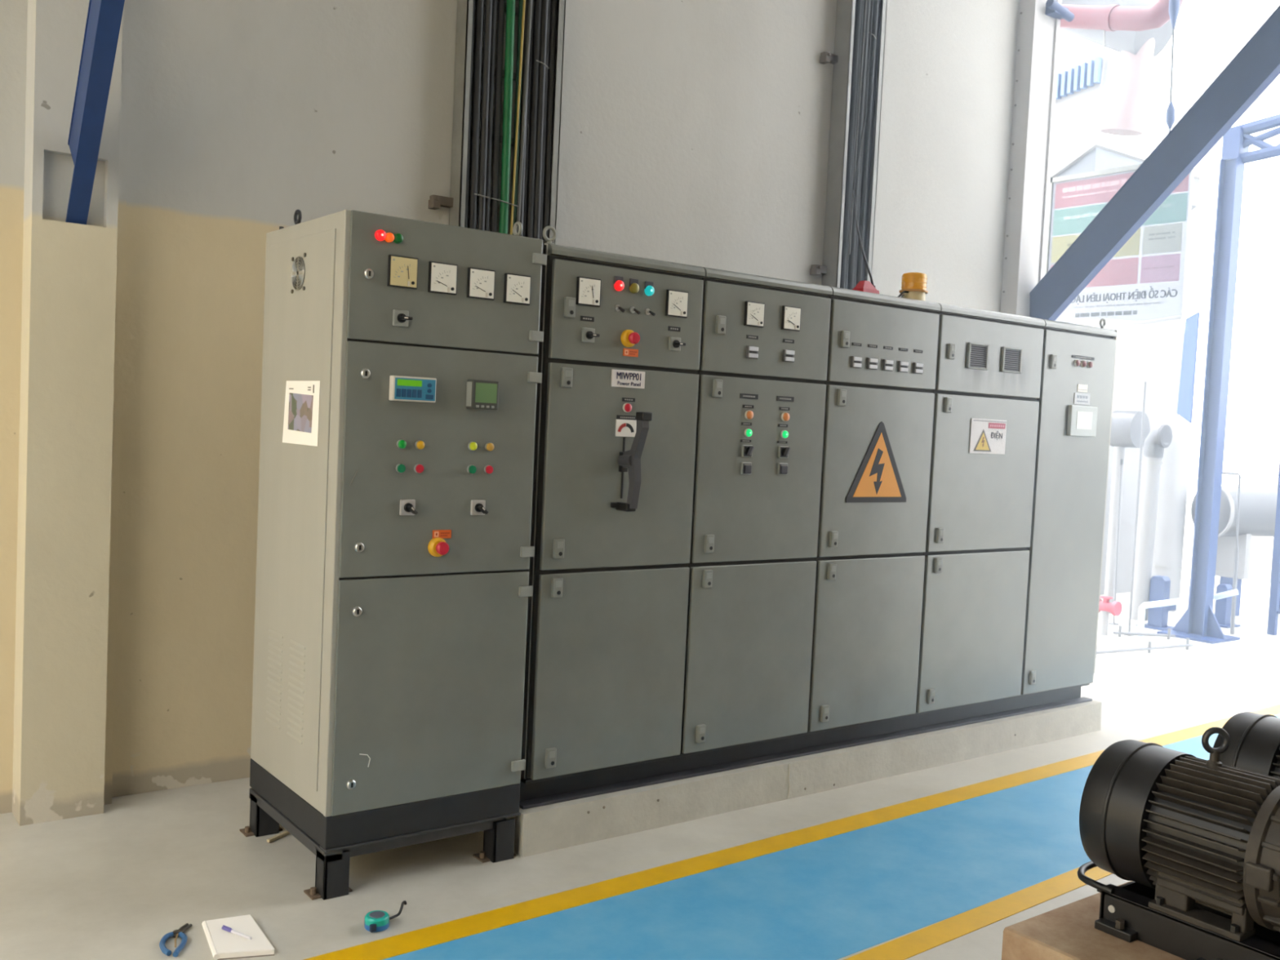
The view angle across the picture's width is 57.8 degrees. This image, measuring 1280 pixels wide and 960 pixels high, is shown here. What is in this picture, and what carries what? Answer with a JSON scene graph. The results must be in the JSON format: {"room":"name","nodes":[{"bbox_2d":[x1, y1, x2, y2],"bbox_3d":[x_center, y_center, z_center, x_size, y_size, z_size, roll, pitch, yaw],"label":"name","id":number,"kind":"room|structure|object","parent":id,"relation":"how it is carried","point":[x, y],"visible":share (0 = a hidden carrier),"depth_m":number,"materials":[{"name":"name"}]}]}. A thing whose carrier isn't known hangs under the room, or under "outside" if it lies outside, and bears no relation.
{"room":"electrical room","nodes":[
{"label":"electrical room","id":0,"kind":"room"},
{"bbox_2d":[0,0,1019,813],"bbox_3d":[-1.388,-1.740,5.021,9.520,6.000,0.250,0,4,-37],"label":"wall","id":1,"kind":"structure","parent":0,"point":[693,132],"depth_m":4.91,"materials":[{"name":"paint"}]},
{"bbox_2d":[12,0,122,826],"bbox_3d":[-2.067,-1.732,4.247,0.285,6.000,0.170,0,4,-37],"label":"column","id":2,"kind":"structure","parent":1,"relation":"attached to","point":[68,276],"depth_m":4.26,"materials":[{"name":"paint"}]},
{"bbox_2d":[65,0,124,224],"bbox_3d":[-1.587,-1.791,3.583,0.072,1.839,1.546,1,4,-35],"label":"brace","id":3,"kind":"object","parent":1,"relation":"attached to","point":[104,19],"visible":1,"depth_m":3.97,"materials":[{"name":"blue metal"}]},
{"bbox_2d":[103,0,131,804],"bbox_3d":[-1.961,-1.734,4.386,0.050,6.000,0.075,0,4,-37],"label":"column","id":4,"kind":"structure","parent":1,"relation":"attached to","point":[126,35],"depth_m":4.43,"materials":[{"name":"paint"}]},
{"bbox_2d":[428,0,565,244],"bbox_3d":[-0.632,-1.970,5.325,0.619,5.300,0.136,0,4,-37],"label":"cable tray","id":5,"kind":"object","parent":1,"relation":"attached to","point":[455,203],"visible":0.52,"depth_m":5.24,"materials":[{"name":"metal"}]},
{"bbox_2d":[464,0,475,227],"bbox_3d":[-0.752,-2.121,5.224,0.039,5.000,0.045,0,4,-37],"label":"cable","id":6,"kind":"object","parent":5,"relation":"attached to","point":[466,219],"visible":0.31,"depth_m":5.24,"materials":[{"name":"black plastic"}]},
{"bbox_2d":[468,0,484,229],"bbox_3d":[-0.717,-2.120,5.235,0.043,5.000,0.049,0,4,-37],"label":"cable","id":7,"kind":"object","parent":5,"relation":"attached to","point":[479,3],"visible":0.4,"depth_m":5.24,"materials":[{"name":"black plastic"}]},
{"bbox_2d":[477,0,492,230],"bbox_3d":[-0.680,-2.119,5.249,0.039,5.000,0.045,0,4,-37],"label":"cable","id":8,"kind":"object","parent":5,"relation":"attached to","point":[488,3],"visible":0.38,"depth_m":5.26,"materials":[{"name":"black plastic"}]},
{"bbox_2d":[484,0,497,231],"bbox_3d":[-0.665,-2.120,5.289,0.043,5.000,0.049,0,4,-37],"label":"cable","id":9,"kind":"object","parent":5,"relation":"attached to","point":[494,2],"visible":0.32,"depth_m":5.30,"materials":[{"name":"black plastic"}]},
{"bbox_2d":[489,0,505,232],"bbox_3d":[-0.629,-2.119,5.302,0.039,5.000,0.045,0,4,-37],"label":"cable","id":10,"kind":"object","parent":5,"relation":"attached to","point":[501,3],"visible":0.41,"depth_m":5.31,"materials":[{"name":"black plastic"}]},
{"bbox_2d":[499,0,515,234],"bbox_3d":[-0.590,-2.118,5.313,0.056,5.000,0.052,0,4,-37],"label":"cable","id":11,"kind":"object","parent":5,"relation":"attached to","point":[510,10],"visible":0.44,"depth_m":5.32,"materials":[{"name":"green plastic"}]},
{"bbox_2d":[510,0,524,235],"bbox_3d":[-0.540,-2.118,5.359,0.056,5.000,0.042,0,4,-37],"label":"cable","id":12,"kind":"object","parent":5,"relation":"attached to","point":[520,2],"visible":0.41,"depth_m":5.36,"materials":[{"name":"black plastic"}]},
{"bbox_2d":[510,0,525,235],"bbox_3d":[-0.544,-2.116,5.314,0.047,5.000,0.023,0,4,-37],"label":"cable","id":13,"kind":"object","parent":5,"relation":"attached to","point":[524,1],"visible":0.37,"depth_m":5.34,"materials":[{"name":"brown plastic"}]},
{"bbox_2d":[515,0,532,233],"bbox_3d":[-0.516,-2.116,5.344,0.054,5.000,0.030,0,4,-37],"label":"cable","id":14,"kind":"object","parent":5,"relation":"attached to","point":[530,2],"visible":0.38,"depth_m":5.37,"materials":[{"name":"grey plastic"}]},
{"bbox_2d":[518,0,529,236],"bbox_3d":[-0.518,-2.118,5.370,0.043,5.000,0.049,0,4,-37],"label":"cable","id":15,"kind":"object","parent":5,"relation":"attached to","point":[522,214],"visible":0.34,"depth_m":5.38,"materials":[{"name":"black plastic"}]},
{"bbox_2d":[523,0,534,236],"bbox_3d":[-0.506,-2.119,5.410,0.039,5.000,0.045,0,4,-37],"label":"cable","id":16,"kind":"object","parent":5,"relation":"attached to","point":[533,1],"visible":0.27,"depth_m":5.42,"materials":[{"name":"black plastic"}]},
{"bbox_2d":[525,0,542,237],"bbox_3d":[-0.475,-2.118,5.418,0.043,5.000,0.049,0,4,-37],"label":"cable","id":17,"kind":"object","parent":5,"relation":"attached to","point":[537,11],"visible":0.41,"depth_m":5.42,"materials":[{"name":"black plastic"}]},
{"bbox_2d":[533,0,548,239],"bbox_3d":[-0.444,-2.117,5.426,0.039,5.000,0.045,0,4,-37],"label":"cable","id":18,"kind":"object","parent":5,"relation":"attached to","point":[544,5],"visible":0.41,"depth_m":5.43,"materials":[{"name":"black plastic"}]},
{"bbox_2d":[539,0,551,239],"bbox_3d":[-0.435,-2.118,5.463,0.043,5.000,0.049,0,4,-37],"label":"cable","id":19,"kind":"object","parent":5,"relation":"attached to","point":[549,1],"visible":0.31,"depth_m":5.47,"materials":[{"name":"black plastic"}]},
{"bbox_2d":[542,0,557,244],"bbox_3d":[-0.404,-2.117,5.472,0.039,5.000,0.045,0,4,-37],"label":"cable","id":20,"kind":"object","parent":5,"relation":"attached to","point":[553,17],"visible":0.44,"depth_m":5.48,"materials":[{"name":"black plastic"}]},
{"bbox_2d":[809,0,887,288],"bbox_3d":[1.207,-1.954,6.705,0.401,5.300,0.143,0,4,-37],"label":"cable tray","id":21,"kind":"object","parent":1,"relation":"attached to","point":[842,59],"visible":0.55,"depth_m":6.67,"materials":[{"name":"metal"}]},
{"bbox_2d":[840,0,862,288],"bbox_3d":[1.220,-2.102,6.671,0.038,5.000,0.046,0,4,-37],"label":"cable","id":22,"kind":"object","parent":21,"relation":"attached to","point":[859,2],"visible":0.53,"depth_m":6.67,"materials":[{"name":"black plastic"}]},
{"bbox_2d":[844,0,864,288],"bbox_3d":[1.239,-2.103,6.703,0.038,5.000,0.046,0,4,-37],"label":"cable","id":23,"kind":"object","parent":21,"relation":"attached to","point":[863,1],"visible":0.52,"depth_m":6.70,"materials":[{"name":"black plastic"}]},
{"bbox_2d":[848,0,866,254],"bbox_3d":[1.294,-2.948,6.617,0.032,3.300,0.017,3,3,-2],"label":"cable","id":24,"kind":"object","parent":21,"relation":"attached to","point":[865,3],"visible":0.98,"depth_m":6.66,"materials":[{"name":"grey plastic"}]},
{"bbox_2d":[847,0,870,289],"bbox_3d":[1.276,-2.102,6.713,0.038,5.000,0.046,0,4,-37],"label":"cable","id":25,"kind":"object","parent":21,"relation":"attached to","point":[851,257],"visible":0.44,"depth_m":6.71,"materials":[{"name":"black plastic"}]},
{"bbox_2d":[853,0,871,288],"bbox_3d":[1.295,-2.102,6.745,0.038,5.000,0.046,0,4,-37],"label":"cable","id":26,"kind":"object","parent":21,"relation":"attached to","point":[863,140],"visible":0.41,"depth_m":6.75,"materials":[{"name":"black plastic"}]},
{"bbox_2d":[852,0,874,285],"bbox_3d":[1.213,-2.686,5.936,0.075,3.561,1.481,3,3,8],"label":"cable","id":27,"kind":"object","parent":21,"relation":"attached to","point":[872,2],"visible":1,"depth_m":6.64,"materials":[{"name":"black plastic"}]},
{"bbox_2d":[855,0,879,285],"bbox_3d":[1.332,-2.101,6.755,0.038,5.000,0.046,0,4,-37],"label":"cable","id":28,"kind":"object","parent":21,"relation":"attached to","point":[875,9],"visible":0.48,"depth_m":6.75,"materials":[{"name":"black plastic"}]},
{"bbox_2d":[862,0,880,280],"bbox_3d":[1.349,-2.102,6.786,0.038,5.000,0.046,0,4,-37],"label":"cable","id":29,"kind":"object","parent":21,"relation":"attached to","point":[879,4],"visible":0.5,"depth_m":6.78,"materials":[{"name":"black plastic"}]},
{"bbox_2d":[1000,0,1062,316],"bbox_3d":[2.511,-1.701,7.870,0.272,6.000,0.390,0,4,-37],"label":"window frame","id":30,"kind":"structure","parent":1,"relation":"attached to","point":[1038,33],"depth_m":7.69,"materials":[{"name":"paint"}]},
{"bbox_2d":[1044,0,1074,22],"bbox_3d":[2.754,-3.092,7.648,0.249,0.096,0.095,0,4,-37],"label":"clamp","id":31,"kind":"object","parent":1,"relation":"attached to","point":[1054,9],"visible":1,"depth_m":7.62,"materials":[{"name":"metal"}]},
{"bbox_2d":[1029,4,1279,320],"bbox_3d":[3.142,-1.861,6.825,0.102,1.989,2.226,1,3,-27],"label":"brace","id":32,"kind":"object","parent":1,"relation":"attached to","point":[1256,65],"visible":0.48,"depth_m":6.85,"materials":[{"name":"blue metal"}]},
{"bbox_2d":[0,501,1279,959],"bbox_3d":[9.364,1.539,11.552,54.000,0.202,28.000,0,4,-37],"label":"floor","id":33,"kind":"structure","parent":0,"point":[935,863],"depth_m":4.05,"materials":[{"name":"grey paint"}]},
{"bbox_2d":[159,923,191,957],"bbox_3d":[-1.361,1.342,3.390,0.075,0.016,0.203,2,3,-14],"label":"pliers","id":34,"kind":"object","parent":33,"relation":"on","point":[180,933],"visible":1,"depth_m":3.38,"materials":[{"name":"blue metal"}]},
{"bbox_2d":[201,914,274,959],"bbox_3d":[-1.186,1.349,3.418,0.163,0.018,0.270,1,3,-28],"label":"notebook","id":35,"kind":"object","parent":33,"relation":"on","point":[224,944],"visible":1,"depth_m":3.39,"materials":[{"name":"white paper"}]},
{"bbox_2d":[222,924,251,939],"bbox_3d":[-1.188,1.333,3.420,0.119,0.013,0.011,4,3,31],"label":"ballpoint pen","id":36,"kind":"object","parent":35,"relation":"on","point":[226,928],"visible":1,"depth_m":3.42,"materials":[{"name":"white plastic"}]},
{"bbox_2d":[364,900,406,932],"bbox_3d":[-0.773,1.345,3.572,0.151,0.049,0.076,0,4,-37],"label":"tape measure","id":37,"kind":"object","parent":33,"relation":"on","point":[376,921],"visible":1,"depth_m":3.53,"materials":[{"name":"blue plastic"}]},
{"bbox_2d":[239,208,546,900],"bbox_3d":[-0.888,0.199,4.154,0.764,2.266,0.795,0,4,-37],"label":"tall cabinet","id":38,"kind":"object","parent":33,"relation":"on","point":[394,551],"visible":1,"depth_m":3.88,"materials":[{"name":"grey metal"}]},
{"bbox_2d":[290,253,306,293],"bbox_3d":[-1.156,-0.699,3.925,0.006,0.128,0.126,0,4,-37],"label":"fan grille","id":39,"kind":"object","parent":38,"relation":"attached to","point":[298,260],"depth_m":3.92,"materials":[{"name":"grey"}]},
{"bbox_2d":[282,380,319,446],"bbox_3d":[-1.142,-0.226,3.902,0.001,0.214,0.326,0,4,-37],"label":"paper notice","id":40,"kind":"object","parent":38,"relation":"attached to","point":[301,411],"visible":1,"depth_m":3.89,"materials":[{"name":"white paper"}]},
{"bbox_2d":[287,392,313,432],"bbox_3d":[-1.143,-0.227,3.903,0.001,0.131,0.224,0,4,-37],"label":"picture","id":41,"kind":"object","parent":40,"relation":"attached to","point":[300,405],"depth_m":3.90},
{"bbox_2d":[374,229,386,240],"bbox_3d":[-0.820,-0.776,3.679,0.035,0.035,0.021,0,4,-37],"label":"lamp","id":42,"kind":"object","parent":38,"relation":"attached to","point":[380,234],"depth_m":3.67,"materials":[{"name":"red plastic"}]},
{"bbox_2d":[393,233,403,244],"bbox_3d":[-0.773,-0.774,3.716,0.033,0.033,0.020,0,4,-37],"label":"lamp","id":43,"kind":"object","parent":38,"relation":"attached to","point":[397,237],"depth_m":3.71,"materials":[{"name":"green plastic"}]},
{"bbox_2d":[392,309,413,327],"bbox_3d":[-0.762,-0.521,3.731,0.052,0.052,0.044,0,4,-37],"label":"switch","id":44,"kind":"object","parent":38,"relation":"attached to","point":[401,317],"depth_m":3.74,"materials":[{"name":"beige plastic"}]},
{"bbox_2d":[399,499,417,515],"bbox_3d":[-0.753,0.091,3.791,0.052,0.052,0.044,0,4,-37],"label":"switch","id":45,"kind":"object","parent":38,"relation":"attached to","point":[406,507],"depth_m":3.79,"materials":[{"name":"beige"}]},
{"bbox_2d":[470,499,488,515],"bbox_3d":[-0.543,0.095,3.948,0.052,0.052,0.044,0,4,-37],"label":"switch","id":46,"kind":"object","parent":38,"relation":"attached to","point":[477,507],"depth_m":3.95,"materials":[{"name":"beige"}]},
{"bbox_2d":[481,700,1101,857],"bbox_3d":[0.848,1.266,5.566,3.710,0.155,0.731,0,4,-37],"label":"concrete pad","id":47,"kind":"object","parent":33,"relation":"on","point":[559,825],"visible":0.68,"depth_m":4.92,"materials":[{"name":"concrete"}]},
{"bbox_2d":[519,683,1092,808],"bbox_3d":[0.869,1.137,5.544,3.665,0.107,0.575,0,4,-37],"label":"cabinet base","id":48,"kind":"object","parent":47,"relation":"on","point":[564,788],"visible":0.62,"depth_m":5.01,"materials":[{"name":"black metal"}]},
{"bbox_2d":[520,225,705,780],"bbox_3d":[-0.223,0.079,4.536,0.759,2.006,0.728,0,4,-37],"label":"tall cabinet","id":49,"kind":"object","parent":48,"relation":"on","point":[618,355],"visible":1,"depth_m":4.33,"materials":[{"name":"grey metal"}]},
{"bbox_2d":[582,327,599,342],"bbox_3d":[-0.178,-0.526,4.208,0.052,0.052,0.044,0,4,-37],"label":"switch","id":50,"kind":"object","parent":49,"relation":"attached to","point":[589,335],"depth_m":4.21,"materials":[{"name":"beige plastic"}]},
{"bbox_2d":[613,280,624,290],"bbox_3d":[-0.074,-0.718,4.283,0.039,0.039,0.021,0,4,-37],"label":"lamp","id":51,"kind":"object","parent":49,"relation":"attached to","point":[619,285],"depth_m":4.28,"materials":[{"name":"red plastic"}]},
{"bbox_2d":[629,282,639,293],"bbox_3d":[-0.018,-0.716,4.326,0.039,0.039,0.020,0,4,-37],"label":"lamp","id":52,"kind":"object","parent":49,"relation":"attached to","point":[633,286],"depth_m":4.32,"materials":[{"name":"yellow plastic"}]},
{"bbox_2d":[644,285,654,296],"bbox_3d":[0.038,-0.713,4.368,0.039,0.039,0.021,0,4,-37],"label":"lamp","id":53,"kind":"object","parent":49,"relation":"attached to","point":[649,291],"depth_m":4.36,"materials":[{"name":"teal plastic"}]},
{"bbox_2d":[668,337,685,351],"bbox_3d":[0.144,-0.522,4.450,0.052,0.052,0.044,0,4,-37],"label":"switch","id":54,"kind":"object","parent":49,"relation":"attached to","point":[675,344],"depth_m":4.45,"materials":[{"name":"beige plastic"}]},
{"bbox_2d":[680,266,832,753],"bbox_3d":[0.332,0.115,5.022,0.711,1.936,0.624,0,4,-37],"label":"tall cabinet","id":55,"kind":"object","parent":48,"relation":"on","point":[762,371],"visible":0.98,"depth_m":4.78,"materials":[{"name":"grey metal"}]},
{"bbox_2d":[740,462,751,474],"bbox_3d":[0.435,-0.047,4.726,0.052,0.050,0.019,0,4,-37],"label":"switch","id":56,"kind":"object","parent":55,"relation":"attached to","point":[745,467],"depth_m":4.72,"materials":[{"name":"grey plastic"}]},
{"bbox_2d":[741,444,754,457],"bbox_3d":[0.444,-0.117,4.716,0.052,0.050,0.035,0,4,-37],"label":"switch","id":57,"kind":"object","parent":55,"relation":"attached to","point":[747,451],"depth_m":4.71,"materials":[{"name":"grey plastic"}]},
{"bbox_2d":[777,462,787,475],"bbox_3d":[0.598,-0.046,4.849,0.052,0.050,0.019,0,4,-37],"label":"switch","id":58,"kind":"object","parent":55,"relation":"attached to","point":[782,468],"depth_m":4.84,"materials":[{"name":"grey plastic"}]},
{"bbox_2d":[777,445,791,457],"bbox_3d":[0.607,-0.116,4.839,0.052,0.050,0.035,0,4,-37],"label":"switch","id":59,"kind":"object","parent":55,"relation":"attached to","point":[784,451],"depth_m":4.83,"materials":[{"name":"grey plastic"}]},
{"bbox_2d":[807,286,941,732],"bbox_3d":[0.899,0.119,5.460,0.720,1.936,0.606,0,4,-37],"label":"tall cabinet","id":60,"kind":"object","parent":48,"relation":"on","point":[882,348],"visible":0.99,"depth_m":5.21,"materials":[{"name":"grey metal"}]},
{"bbox_2d":[851,280,879,293],"bbox_3d":[1.025,-0.869,5.273,0.114,0.068,0.080,0,4,-37],"label":"fire alarm","id":61,"kind":"object","parent":60,"relation":"on","point":[862,286],"visible":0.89,"depth_m":5.25,"materials":[{"name":"red plastic"}]},
{"bbox_2d":[845,422,906,502],"bbox_3d":[1.073,-0.080,5.210,0.402,0.363,0.005,0,4,-37],"label":"warning sign","id":62,"kind":"object","parent":60,"relation":"attached to","point":[877,478],"visible":1,"depth_m":5.21,"materials":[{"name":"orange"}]},
{"bbox_2d":[897,271,928,301],"bbox_3d":[1.272,-0.905,5.468,0.173,0.143,0.134,2,3,-7],"label":"beacon","id":63,"kind":"object","parent":60,"relation":"on","point":[913,286],"visible":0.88,"depth_m":5.42,"materials":[{"name":"orange plastic"}]},
{"bbox_2d":[915,302,1044,713],"bbox_3d":[1.516,0.124,5.925,0.824,1.936,0.606,0,4,-37],"label":"tall cabinet","id":64,"kind":"object","parent":48,"relation":"on","point":[988,363],"visible":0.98,"depth_m":5.67,"materials":[{"name":"grey metal"}]},
{"bbox_2d":[966,342,989,369],"bbox_3d":[1.624,-0.594,5.577,0.153,0.122,0.013,0,4,-37],"label":"vent","id":65,"kind":"object","parent":64,"relation":"attached to","point":[977,353],"depth_m":5.58,"materials":[{"name":"grey metal"}]},
{"bbox_2d":[968,417,1006,454],"bbox_3d":[1.703,-0.212,5.671,0.278,0.169,0.006,0,4,-37],"label":"sign","id":66,"kind":"object","parent":64,"relation":"attached to","point":[987,436],"visible":1,"depth_m":5.67,"materials":[{"name":"white"}]},
{"bbox_2d":[1000,346,1022,373],"bbox_3d":[1.838,-0.592,5.739,0.153,0.122,0.013,0,4,-37],"label":"vent","id":67,"kind":"object","parent":64,"relation":"attached to","point":[1011,357],"depth_m":5.74,"materials":[{"name":"grey"}]},
{"bbox_2d":[1020,318,1117,694],"bbox_3d":[2.117,0.098,6.370,0.669,2.000,0.614,0,4,-37],"label":"tall cabinet","id":68,"kind":"object","parent":48,"relation":"on","point":[1077,373],"visible":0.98,"depth_m":6.12,"materials":[{"name":"grey metal"}]},
{"bbox_2d":[1001,880,1185,959],"bbox_3d":[2.121,1.377,3.107,1.935,0.300,1.345,0,4,-37],"label":"plinth","id":69,"kind":"object","parent":33,"relation":"on","point":[1068,931],"visible":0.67,"depth_m":3.00,"materials":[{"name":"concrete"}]},
{"bbox_2d":[1098,595,1122,635],"bbox_3d":[3.847,1.123,9.574,0.120,0.317,0.200,0,4,-37],"label":"valve","id":70,"kind":"object","parent":33,"relation":"on","point":[1105,607],"visible":0.82,"depth_m":9.55,"materials":[{"name":"red"}]},
{"bbox_2d":[1108,458,1123,625],"bbox_3d":[4.181,0.543,10.134,0.060,1.450,0.073,0,4,-37],"label":"pole","id":71,"kind":"object","parent":33,"relation":"on","point":[1113,623],"visible":1,"depth_m":10.13,"materials":[{"name":"grey metal"}]},
{"bbox_2d":[1050,52,1202,595],"bbox_3d":[4.855,-1.602,12.546,2.050,5.550,1.180,0,4,-37],"label":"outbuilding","id":72,"kind":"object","parent":33,"relation":"on","point":[1152,353],"visible":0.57,"depth_m":12.19,"materials":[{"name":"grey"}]},
{"bbox_2d":[1044,163,1194,325],"bbox_3d":[3.362,-1.653,8.252,0.036,1.121,1.098,0,4,-37],"label":"sign board","id":73,"kind":"object","parent":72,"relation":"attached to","point":[1145,279],"visible":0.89,"depth_m":8.17,"materials":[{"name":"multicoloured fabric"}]},
{"bbox_2d":[1062,178,1128,192],"bbox_3d":[3.333,-2.114,8.292,0.001,0.035,0.698,0,4,-37],"label":"print","id":74,"kind":"object","parent":73,"relation":"on","point":[1095,185],"depth_m":8.37},
{"bbox_2d":[1075,310,1137,317],"bbox_3d":[3.326,-1.186,8.291,0.001,0.028,0.480,0,4,-37],"label":"print","id":75,"kind":"object","parent":73,"relation":"on","point":[1078,313],"depth_m":8.29,"materials":[{"name":"grey paper"}]},
{"bbox_2d":[1073,302,1164,308],"bbox_3d":[3.380,-1.238,8.219,0.001,0.010,0.694,0,4,-37],"label":"print","id":76,"kind":"object","parent":73,"relation":"attached to","point":[1076,304],"depth_m":8.21,"materials":[{"name":"grey paper"}]},
{"bbox_2d":[1063,202,1174,219],"bbox_3d":[3.380,-1.903,8.227,0.001,0.024,0.843,0,4,-37],"label":"print","id":77,"kind":"object","parent":73,"relation":"attached to","point":[1087,214],"depth_m":8.39},
{"bbox_2d":[1062,180,1182,198],"bbox_3d":[3.396,-2.054,8.208,0.001,0.014,0.916,0,4,-37],"label":"print","id":78,"kind":"object","parent":73,"relation":"attached to","point":[1110,190],"depth_m":8.36},
{"bbox_2d":[1143,265,1174,269],"bbox_3d":[3.566,-1.460,7.975,0.001,0.012,0.221,0,4,-37],"label":"print","id":79,"kind":"object","parent":73,"relation":"attached to","point":[1145,267],"depth_m":7.97,"materials":[{"name":"pink"}]},
{"bbox_2d":[1148,235,1174,239],"bbox_3d":[3.578,-1.659,7.961,0.001,0.012,0.188,0,4,-37],"label":"print","id":80,"kind":"object","parent":73,"relation":"attached to","point":[1150,237],"depth_m":7.96,"materials":[{"name":"grey paper"}]},
{"bbox_2d":[1148,231,1174,235],"bbox_3d":[3.579,-1.690,7.960,0.001,0.012,0.186,0,4,-37],"label":"print","id":81,"kind":"object","parent":73,"relation":"on","point":[1150,233],"depth_m":7.96,"materials":[{"name":"grey paper"}]},
{"bbox_2d":[1103,410,1150,613],"bbox_3d":[4.434,0.302,10.798,0.340,1.887,0.360,0,4,-37],"label":"pipe elbow lagging","id":82,"kind":"object","parent":33,"relation":"on","point":[1126,426],"visible":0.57,"depth_m":10.74,"materials":[{"name":"silver metal"}]},
{"bbox_2d":[1123,382,1146,635],"bbox_3d":[4.105,0.242,9.573,0.060,2.100,0.060,0,4,-37],"label":"pole","id":83,"kind":"object","parent":33,"relation":"on","point":[1145,383],"visible":0.89,"depth_m":9.57,"materials":[{"name":"grey metal"}]},
{"bbox_2d":[1095,625,1193,657],"bbox_3d":[3.787,1.259,9.075,1.509,0.090,0.641,0,4,-37],"label":"rail","id":84,"kind":"object","parent":33,"relation":"on","point":[1119,633],"visible":0.8,"depth_m":9.02,"materials":[{"name":"grey metal"}]},
{"bbox_2d":[1136,575,1173,631],"bbox_3d":[4.517,1.061,10.098,0.240,0.450,0.250,0,4,-37],"label":"support","id":85,"kind":"object","parent":33,"relation":"on","point":[1157,617],"visible":0.88,"depth_m":10.05,"materials":[{"name":"metal"}]},
{"bbox_2d":[1131,424,1172,621],"bbox_3d":[4.439,0.373,10.126,0.200,1.716,0.218,0,4,-37],"label":"riser pipe","id":86,"kind":"object","parent":85,"relation":"on","point":[1160,438],"visible":0.96,"depth_m":10.08,"materials":[{"name":"silver metal"}]},
{"bbox_2d":[1151,431,1191,610],"bbox_3d":[5.105,0.395,11.236,0.332,1.720,0.332,0,4,-37],"label":"pipe","id":87,"kind":"object","parent":33,"relation":"on","point":[1167,559],"visible":0.56,"depth_m":11.10,"materials":[{"name":"metal"}]},
{"bbox_2d":[1077,861,1279,959],"bbox_3d":[1.647,1.167,2.757,0.339,0.109,1.283,0,4,-37],"label":"base frame","id":88,"kind":"object","parent":33,"relation":"on","point":[1126,914],"visible":0.62,"depth_m":2.98,"materials":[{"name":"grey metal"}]},
{"bbox_2d":[1079,726,1279,942],"bbox_3d":[1.518,0.877,2.960,0.378,0.469,0.682,0,4,-37],"label":"motor","id":89,"kind":"object","parent":88,"relation":"on","point":[1188,828],"visible":1,"depth_m":2.93,"materials":[{"name":"black metal"}]},
{"bbox_2d":[1137,588,1238,636],"bbox_3d":[4.548,1.097,9.681,0.854,0.423,0.162,2,3,-6],"label":"pipe","id":90,"kind":"object","parent":33,"relation":"on","point":[1141,615],"visible":0.97,"depth_m":9.59,"materials":[{"name":"white"}]},
{"bbox_2d":[1156,156,1244,644],"bbox_3d":[4.761,-0.658,9.627,0.460,3.950,0.490,0,4,-37],"label":"steel post","id":91,"kind":"object","parent":33,"relation":"on","point":[1199,623],"visible":0.99,"depth_m":9.61,"materials":[{"name":"blue metal"}]},
{"bbox_2d":[1221,113,1279,164],"bbox_3d":[5.478,-2.789,8.783,0.160,0.545,2.045,0,4,-37],"label":"roof truss","id":92,"kind":"object","parent":91,"relation":"attached to","point":[1237,140],"visible":0.96,"depth_m":9.41,"materials":[{"name":"metal"}]},
{"bbox_2d":[1214,583,1240,628],"bbox_3d":[5.228,1.119,10.399,0.240,0.370,0.220,0,4,-37],"label":"support","id":93,"kind":"object","parent":33,"relation":"on","point":[1223,606],"visible":0.84,"depth_m":10.36,"materials":[{"name":"metal"}]},
{"bbox_2d":[1222,471,1240,634],"bbox_3d":[5.041,0.624,9.988,0.036,1.382,0.245,0,4,-37],"label":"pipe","id":94,"kind":"object","parent":33,"relation":"on","point":[1237,548],"visible":0.83,"depth_m":9.91,"materials":[{"name":"grey metal"}]},
{"bbox_2d":[1191,486,1279,616],"bbox_3d":[5.933,0.678,11.158,1.300,1.240,0.500,2,3,-18],"label":"pipe","id":95,"kind":"object","parent":33,"relation":"on","point":[1258,505],"visible":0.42,"depth_m":10.93,"materials":[{"name":"grey"}]},
{"bbox_2d":[1266,464,1279,635],"bbox_3d":[5.627,0.476,9.801,0.050,1.750,0.495,0,4,-37],"label":"ladder","id":96,"kind":"object","parent":33,"relation":"on","point":[1274,597],"visible":1,"depth_m":9.98,"materials":[{"name":"blue metal"}]},
{"bbox_3d":[2.191,1.172,3.166,0.339,0.109,1.283,0,4,-37],"label":"bed","id":97,"kind":"object","parent":33,"relation":"on","visible":0},
{"bbox_2d":[1213,711,1279,777],"bbox_3d":[2.061,0.881,3.369,0.378,0.469,0.682,0,4,-37],"label":"motor","id":98,"kind":"object","parent":97,"relation":"on","point":[1254,746],"visible":0.44,"depth_m":3.47,"materials":[{"name":"black metal"}]},
{"bbox_2d":[1060,0,1176,136],"bbox_3d":[4.034,-4.162,10.881,0.520,2.021,1.947,0,4,-37],"label":"pipe","id":99,"kind":"object","parent":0,"point":[1137,49],"visible":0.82,"depth_m":10.31,"materials":[{"name":"silver metal"}]},
{"bbox_2d":[1060,0,1183,136],"bbox_3d":[3.312,-3.577,9.008,0.188,1.902,1.946,0,4,-37],"label":"pipe","id":100,"kind":"object","parent":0,"point":[1111,18],"visible":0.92,"depth_m":8.62,"materials":[{"name":"red"}]},
{"bbox_2d":[1165,0,1180,132],"bbox_3d":[3.629,-2.880,7.914,0.072,1.391,0.111,0,4,-37],"label":"suspension rod","id":101,"kind":"object","parent":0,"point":[1174,5],"visible":0.84,"depth_m":7.90,"materials":[{"name":"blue metal"}]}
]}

